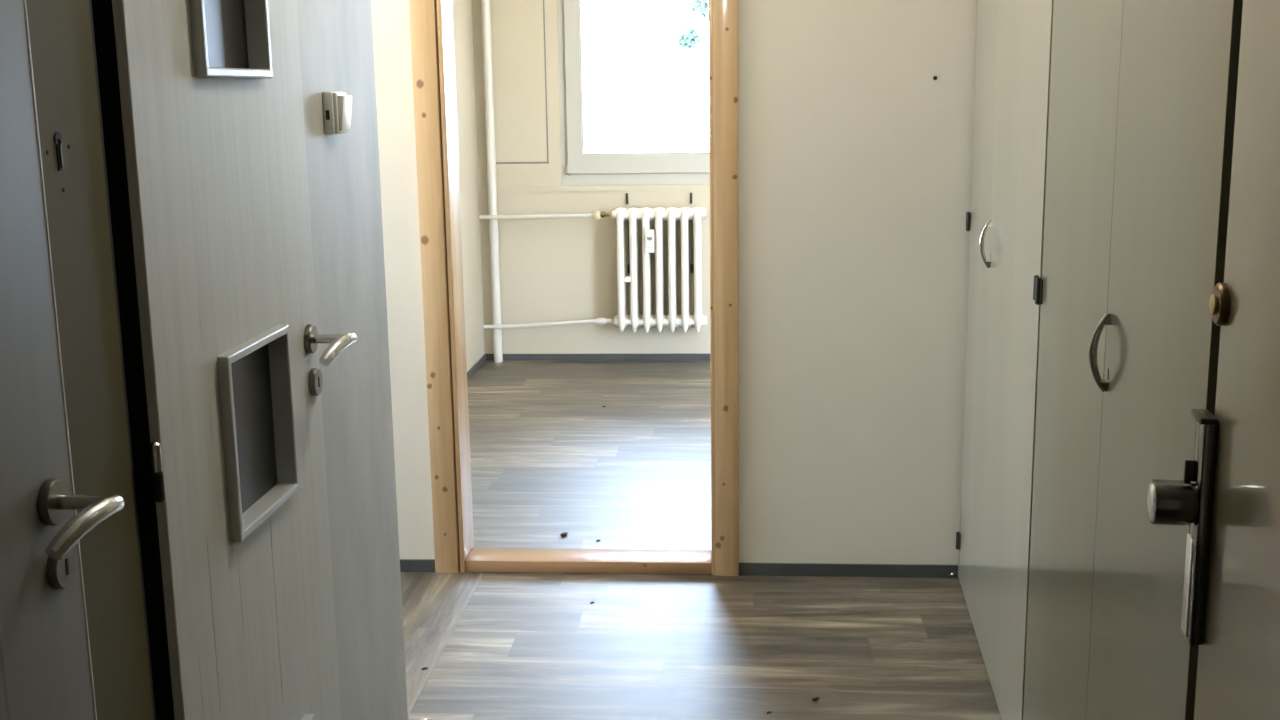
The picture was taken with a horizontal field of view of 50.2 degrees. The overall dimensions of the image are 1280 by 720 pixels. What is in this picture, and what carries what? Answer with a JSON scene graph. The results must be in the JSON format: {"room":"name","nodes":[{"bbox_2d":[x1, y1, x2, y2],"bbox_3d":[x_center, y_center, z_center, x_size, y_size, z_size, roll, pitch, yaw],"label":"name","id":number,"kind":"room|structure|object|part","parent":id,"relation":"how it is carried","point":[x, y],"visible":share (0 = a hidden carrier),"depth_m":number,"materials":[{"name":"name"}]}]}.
{"room":"apartment entrance hallway","nodes":[
{"label":"apartment entrance hallway","id":0,"kind":"room"},
{"bbox_2d":[26,0,153,719],"bbox_3d":[-0.849,0.178,0.194,0.118,2.600,3.188,0,11,4],"label":"wall","id":1,"kind":"structure","parent":0,"point":[60,32],"depth_m":1.69,"materials":[{"name":"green paint"}]},
{"bbox_2d":[46,132,70,191],"bbox_3d":[-0.684,-0.234,1.614,0.005,0.071,0.057,0,11,4],"label":"hook","id":2,"kind":"object","parent":1,"relation":"attached to","point":[57,136],"visible":1,"depth_m":1.61,"materials":[{"name":"black metal"}]},
{"bbox_2d":[0,0,124,719],"bbox_3d":[-0.655,0.283,1.183,0.116,1.985,0.871,0,11,4],"label":"door","id":3,"kind":"structure","parent":1,"relation":"in","point":[46,673],"depth_m":1.50,"materials":[{"name":"grey paint"}]},
{"bbox_3d":[-0.619,0.176,1.484,0.088,0.045,0.139,0,11,4],"label":"lever","id":4,"kind":"part","parent":3,"relation":"part of","materials":[{"name":"silver metal"}]},
{"bbox_2d":[112,0,356,719],"bbox_3d":[-0.598,0.084,2.184,0.148,1.985,0.724,0,11,4],"label":"door","id":5,"kind":"structure","parent":1,"relation":"in","point":[211,95],"depth_m":2.10,"materials":[{"name":"grey wood"}]},
{"bbox_2d":[89,0,173,719],"bbox_3d":[-0.700,0.159,1.850,0.068,1.990,0.078,0,11,4],"label":"trim","id":6,"kind":"structure","parent":5,"relation":"attached to","point":[101,11],"depth_m":1.84,"materials":[{"name":"black rubber"}]},
{"bbox_3d":[-0.650,-0.577,2.074,0.004,0.277,0.272,0,11,4],"label":"pane","id":7,"kind":"part","parent":5,"relation":"part of","materials":[{"name":"clear glass"}]},
{"bbox_3d":[-0.640,0.110,2.210,0.004,0.277,0.272,0,11,4],"label":"pane","id":8,"kind":"part","parent":5,"relation":"part of","materials":[{"name":"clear glass"}]},
{"bbox_3d":[-0.551,-0.023,2.411,0.088,0.045,0.139,0,11,4],"label":"lever","id":9,"kind":"part","parent":5,"relation":"part of","materials":[{"name":"silver metal"}]},
{"bbox_2d":[297,0,407,719],"bbox_3d":[-1.825,-0.251,2.435,2.404,2.600,1.400,0,11,4],"label":"wall","id":10,"kind":"structure","parent":0,"point":[336,36],"depth_m":2.82,"materials":[{"name":"grey paint"}]},
{"bbox_2d":[322,91,351,134],"bbox_3d":[-0.585,-0.480,2.650,0.039,0.081,0.082,0,11,4],"label":"light switch","id":11,"kind":"object","parent":10,"relation":"attached to","point":[336,105],"visible":1,"depth_m":2.62,"materials":[{"name":"beige plastic"}]},
{"bbox_3d":[-0.582,-0.480,2.651,0.009,0.077,0.072,0,11,4],"label":"frame","id":12,"kind":"part","parent":11,"relation":"part of","materials":[{"name":"beige plastic"}]},
{"bbox_2d":[452,0,484,371],"bbox_3d":[-1.087,-0.974,6.034,0.150,2.600,3.570,0,11,4],"label":"wall","id":13,"kind":"structure","parent":0,"point":[461,9],"depth_m":7.31,"materials":[{"name":"beige paint"}]},
{"bbox_2d":[467,354,485,380],"bbox_3d":[-0.998,0.306,6.155,0.008,0.038,3.320,0,11,4],"label":"baseboard","id":14,"kind":"structure","parent":13,"relation":"attached to","point":[478,364],"depth_m":7.49,"materials":[{"name":"plastic"}]},
{"bbox_2d":[471,0,709,353],"bbox_3d":[1.051,-1.299,7.510,3.900,2.600,0.250,0,11,4],"label":"wall","id":15,"kind":"structure","parent":0,"point":[552,269],"depth_m":7.63,"materials":[{"name":"beige paint"}]},
{"bbox_2d":[490,0,548,163],"bbox_3d":[-0.668,-1.772,7.409,0.310,1.402,0.010,0,11,4],"label":"panel","id":16,"kind":"object","parent":15,"relation":"attached to","point":[517,26],"visible":1,"depth_m":7.45,"materials":[{"name":"beige paint"}]},
{"bbox_2d":[479,0,612,362],"bbox_3d":[-0.528,-1.258,7.425,0.732,2.600,0.073,1,11,8],"label":"pipe","id":17,"kind":"object","parent":15,"relation":"attached to","point":[493,216],"visible":1,"depth_m":7.52,"materials":[{"name":"white metal"}]},
{"bbox_2d":[478,184,709,191],"bbox_3d":[1.047,-0.949,7.446,3.900,0.028,0.012,0,11,4],"label":"trim","id":18,"kind":"structure","parent":15,"relation":"attached to","point":[610,187],"depth_m":7.53,"materials":[{"name":"beige paint"}]},
{"bbox_2d":[486,354,710,360],"bbox_3d":[1.061,-0.018,7.633,3.900,0.038,0.008,0,11,4],"label":"baseboard","id":19,"kind":"structure","parent":15,"relation":"attached to","point":[489,357],"depth_m":7.72,"materials":[{"name":"plastic"}]},
{"bbox_2d":[557,0,709,184],"bbox_3d":[0.698,-1.657,7.373,2.285,1.395,0.100,0,11,4],"label":"window","id":20,"kind":"structure","parent":15,"relation":"in","point":[578,167],"depth_m":7.49,"materials":[{"name":"white plastic"}]},
{"bbox_2d":[612,193,706,332],"bbox_3d":[0.109,-0.534,7.507,0.517,0.752,0.188,0,11,4],"label":"radiator","id":21,"kind":"object","parent":15,"relation":"attached to","point":[632,215],"visible":0.99,"depth_m":7.43,"materials":[{"name":"white metal"}]},
{"bbox_2d":[645,230,654,252],"bbox_3d":[0.053,-0.642,7.382,0.049,0.124,0.027,0,11,4],"label":"meter","id":22,"kind":"object","parent":21,"relation":"attached to","point":[649,234],"visible":1,"depth_m":7.37,"materials":[{"name":"white plastic"}]},
{"bbox_2d":[371,0,976,575],"bbox_3d":[-0.597,-0.614,4.174,4.800,2.600,0.140,0,11,4],"label":"wall partition","id":23,"kind":"structure","parent":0,"point":[855,162],"depth_m":4.10,"materials":[{"name":"white paint"}]},
{"bbox_2d":[400,559,434,571],"bbox_3d":[-1.764,0.657,4.437,2.232,0.040,0.008,0,11,4],"label":"baseboard","id":24,"kind":"structure","parent":23,"relation":"attached to","point":[406,565],"depth_m":4.36,"materials":[{"name":"plastic"}]},
{"bbox_2d":[409,0,738,575],"bbox_3d":[-0.181,-0.368,4.189,0.963,2.100,0.168,0,11,4],"label":"door frame","id":25,"kind":"structure","parent":23,"relation":"attached to","point":[431,21],"depth_m":4.18,"materials":[{"name":"brown wood"}]},
{"bbox_3d":[-0.629,-0.353,4.148,0.075,2.100,0.019,0,11,4],"label":"casing","id":26,"kind":"part","parent":25,"relation":"part of","materials":[{"name":"brown wood"}]},
{"bbox_3d":[0.258,-0.354,4.083,0.073,2.100,0.019,0,11,4],"label":"casing","id":27,"kind":"part","parent":25,"relation":"part of","materials":[{"name":"brown wood"}]},
{"bbox_2d":[739,563,957,577],"bbox_3d":[0.647,0.655,4.260,0.677,0.040,0.008,0,11,4],"label":"baseboard","id":28,"kind":"structure","parent":23,"relation":"attached to","point":[745,569],"depth_m":4.26,"materials":[{"name":"plastic"}]},
{"bbox_2d":[400,360,1000,719],"bbox_3d":[-0.101,0.897,3.406,5.900,0.080,9.300,0,11,4],"label":"floor","id":29,"kind":"structure","parent":0,"point":[548,460],"depth_m":4.02,"materials":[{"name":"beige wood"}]},
{"bbox_2d":[408,573,483,716],"bbox_3d":[-0.539,0.782,3.814,0.010,0.002,1.080,0,11,4],"label":"trim","id":30,"kind":"structure","parent":29,"relation":"on","point":[426,678],"depth_m":3.76,"materials":[{"name":"brown wood"}]},
{"bbox_2d":[956,0,1053,719],"bbox_3d":[1.152,-0.453,3.333,0.591,2.560,1.270,1,11,7],"label":"wardrobe","id":31,"kind":"object","parent":29,"relation":"on","point":[1005,218],"visible":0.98,"depth_m":3.29,"materials":[{"name":"paint"}]},
{"bbox_3d":[0.949,-0.532,3.756,0.021,2.544,0.453,1,11,7],"label":"door","id":32,"kind":"part","parent":31,"relation":"part of","materials":[{"name":"beige paint"}]},
{"bbox_2d":[1023,0,1242,719],"bbox_3d":[1.003,-0.215,2.140,0.591,2.560,1.214,1,11,7],"label":"wardrobe","id":33,"kind":"object","parent":29,"relation":"on","point":[1141,123],"visible":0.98,"depth_m":2.04,"materials":[{"name":"paint"}]},
{"bbox_3d":[0.783,-0.267,2.430,0.021,2.544,0.616,1,11,7],"label":"door","id":34,"kind":"part","parent":33,"relation":"part of","materials":[{"name":"paint"}]},
{"bbox_3d":[0.507,0.276,-0.401,0.130,2.600,2.180,0,11,4],"label":"wall","id":35,"kind":"structure","parent":0,"visible":0},
{"bbox_2d":[1146,0,1279,719],"bbox_3d":[0.585,0.237,1.180,0.108,2.050,0.922,1,11,9],"label":"door","id":36,"kind":"structure","parent":35,"relation":"in","point":[1230,507],"depth_m":1.46,"materials":[{"name":"beige paint"}]},
{"bbox_3d":[0.628,0.168,1.608,0.049,0.053,0.053,1,11,9],"label":"knob","id":37,"kind":"part","parent":36,"relation":"part of","materials":[{"name":"grey metal"}]},
{"bbox_3d":[0.657,0.198,1.604,0.016,0.274,0.042,1,11,9],"label":"plate","id":38,"kind":"part","parent":36,"relation":"part of","materials":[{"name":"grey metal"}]},
{"bbox_3d":[0.615,0.240,1.161,0.042,2.050,0.894,1,11,9],"label":"panel","id":39,"kind":"part","parent":36,"relation":"part of","materials":[{"name":"beige paint"}]},
{"label":"outside","id":40,"kind":"structure","parent":0,"visible":0},
{"bbox_2d":[678,0,708,151],"bbox_3d":[2.010,-2.659,25.736,2.292,10.176,1.859,-3,11,-12],"label":"tree","id":41,"kind":"object","parent":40,"point":[689,37],"visible":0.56,"depth_m":25.38,"materials":[{"name":"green plant"}]}
]}

